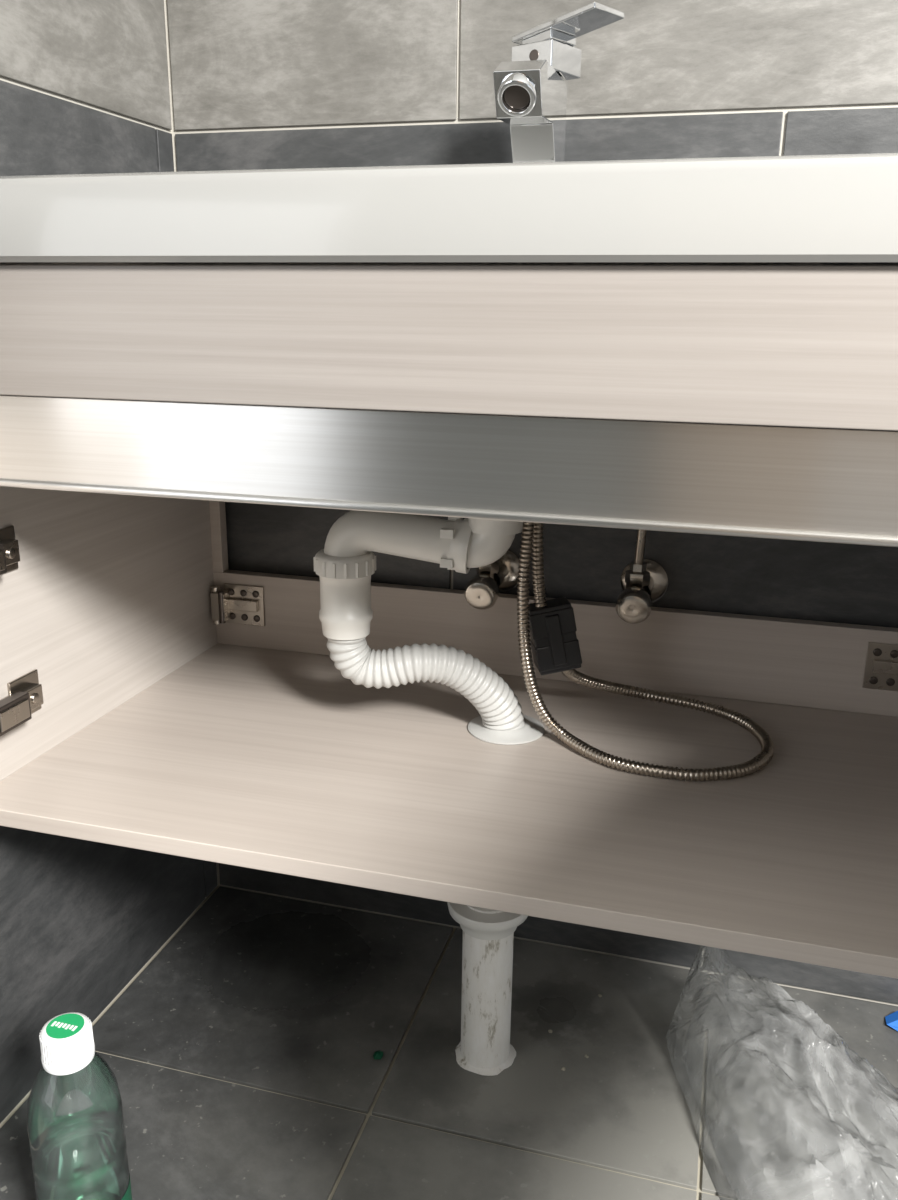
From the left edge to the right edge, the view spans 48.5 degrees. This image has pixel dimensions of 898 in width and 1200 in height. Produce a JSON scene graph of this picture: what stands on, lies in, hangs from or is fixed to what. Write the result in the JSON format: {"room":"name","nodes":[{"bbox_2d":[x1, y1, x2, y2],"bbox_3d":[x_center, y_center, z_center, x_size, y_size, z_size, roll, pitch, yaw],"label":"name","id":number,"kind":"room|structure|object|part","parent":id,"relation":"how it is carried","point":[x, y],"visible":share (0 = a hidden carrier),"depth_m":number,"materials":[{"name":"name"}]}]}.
{"room":"bathroom","nodes":[
{"label":"bathroom","id":0,"kind":"room"},
{"bbox_2d":[0,0,217,1124],"bbox_3d":[-0.443,-0.658,0.807,0.080,2.440,0.766,5,17,15],"label":"wall","id":1,"kind":"structure","parent":0,"point":[84,84],"depth_m":1.05,"materials":[{"name":"grey tile"}]},
{"bbox_2d":[0,886,897,1199],"bbox_3d":[-0.278,0.927,-0.226,4.329,0.060,3.436,5,17,15],"label":"floor","id":2,"kind":"structure","parent":0,"point":[244,1066],"depth_m":1.07,"materials":[{"name":"grey tile"}]},
{"bbox_2d":[27,1012,131,1199],"bbox_3d":[-0.310,0.459,0.835,0.075,0.244,0.075,5,17,15],"label":"water bottle","id":3,"kind":"object","parent":2,"relation":"on","point":[65,1166],"visible":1,"depth_m":0.86,"materials":[{"name":"translucent green plastic"},{"name":"white plastic"},{"name":"water"}]},
{"bbox_2d":[373,1051,382,1058],"bbox_3d":[-0.079,0.505,1.109,0.011,0.004,0.016,5,17,15],"label":"scrap","id":4,"kind":"object","parent":2,"relation":"on","point":[378,1054],"visible":1,"depth_m":1.11,"materials":[{"name":"green"}]},
{"bbox_2d":[447,902,527,1075],"bbox_3d":[0.043,0.333,1.065,0.089,0.363,0.089,5,17,15],"label":"drain pipe","id":5,"kind":"object","parent":2,"relation":"on","point":[488,934],"visible":0.52,"depth_m":1.07,"materials":[{"name":"plastic"}]},
{"bbox_2d":[665,945,897,1199],"bbox_3d":[0.373,0.466,0.976,0.246,0.165,0.376,0,16,-2],"label":"plastic bag","id":6,"kind":"object","parent":2,"relation":"on","point":[745,1010],"visible":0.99,"depth_m":1.09,"materials":[{"name":"plastic"}]},
{"bbox_2d":[885,1011,897,1030],"bbox_3d":[0.532,0.492,1.166,0.040,0.011,0.036,5,17,15],"label":"scrap","id":7,"kind":"object","parent":2,"relation":"on","point":[892,1019],"visible":1,"depth_m":1.17,"materials":[{"name":"blue plastic"}]},
{"bbox_2d":[164,0,897,1005],"bbox_3d":[0.945,-0.639,0.800,2.700,2.440,0.080,5,17,15],"label":"wall","id":8,"kind":"structure","parent":0,"point":[254,84],"depth_m":1.08,"materials":[{"name":"grey tile"}]},
{"bbox_2d":[0,265,897,978],"bbox_3d":[-0.013,-0.002,0.734,0.928,0.462,0.884,5,17,15],"label":"vanity cabinet","id":9,"kind":"object","parent":8,"relation":"attached to","point":[156,695],"visible":0.99,"depth_m":0.76,"materials":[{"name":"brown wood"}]},
{"bbox_3d":[-0.371,-0.090,1.034,0.030,0.456,0.475,5,17,15],"label":"panel","id":10,"kind":"part","parent":9,"relation":"part of","materials":[{"name":"brown wood"}]},
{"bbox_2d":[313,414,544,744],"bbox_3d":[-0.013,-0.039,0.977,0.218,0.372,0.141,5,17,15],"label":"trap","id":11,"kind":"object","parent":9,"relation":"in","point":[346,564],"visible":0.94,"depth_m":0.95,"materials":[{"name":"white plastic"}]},
{"bbox_2d":[0,153,897,265],"bbox_3d":[0.051,-0.267,0.854,0.910,0.134,0.494,5,17,15],"label":"sink","id":12,"kind":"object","parent":9,"relation":"on","point":[837,209],"depth_m":0.61,"materials":[{"name":"white ceramic"}]},
{"bbox_2d":[493,2,623,162],"bbox_3d":[0.098,-0.432,0.887,0.103,0.165,0.147,5,17,15],"label":"faucet","id":13,"kind":"object","parent":12,"relation":"on","point":[530,89],"visible":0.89,"depth_m":0.88,"materials":[{"name":"silver metal"}]},
{"bbox_3d":[0.045,0.159,0.985,0.840,0.016,0.475,5,17,15],"label":"panel","id":14,"kind":"part","parent":9,"relation":"part of","materials":[{"name":"brown wood"}]},
{"bbox_3d":[0.108,-0.111,1.132,0.840,0.420,0.016,5,17,15],"label":"rail","id":15,"kind":"part","parent":9,"relation":"part of","materials":[{"name":"brown wood"}]},
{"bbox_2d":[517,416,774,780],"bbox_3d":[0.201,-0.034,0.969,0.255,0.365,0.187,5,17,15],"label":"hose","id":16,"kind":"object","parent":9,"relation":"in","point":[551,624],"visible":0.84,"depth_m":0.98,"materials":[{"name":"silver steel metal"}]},
{"bbox_2d":[464,549,519,609],"bbox_3d":[0.050,-0.117,1.119,0.054,0.248,0.091,5,17,15],"label":"angle valve","id":17,"kind":"object","parent":8,"relation":"attached to","point":[482,590],"visible":0.49,"depth_m":1.12,"materials":[{"name":"silver metal"}]},
{"bbox_2d":[615,530,667,623],"bbox_3d":[0.213,-0.102,1.075,0.054,0.248,0.091,5,17,15],"label":"angle valve","id":18,"kind":"object","parent":8,"relation":"attached to","point":[634,603],"visible":0.76,"depth_m":1.08,"materials":[{"name":"silver metal"}]}
]}

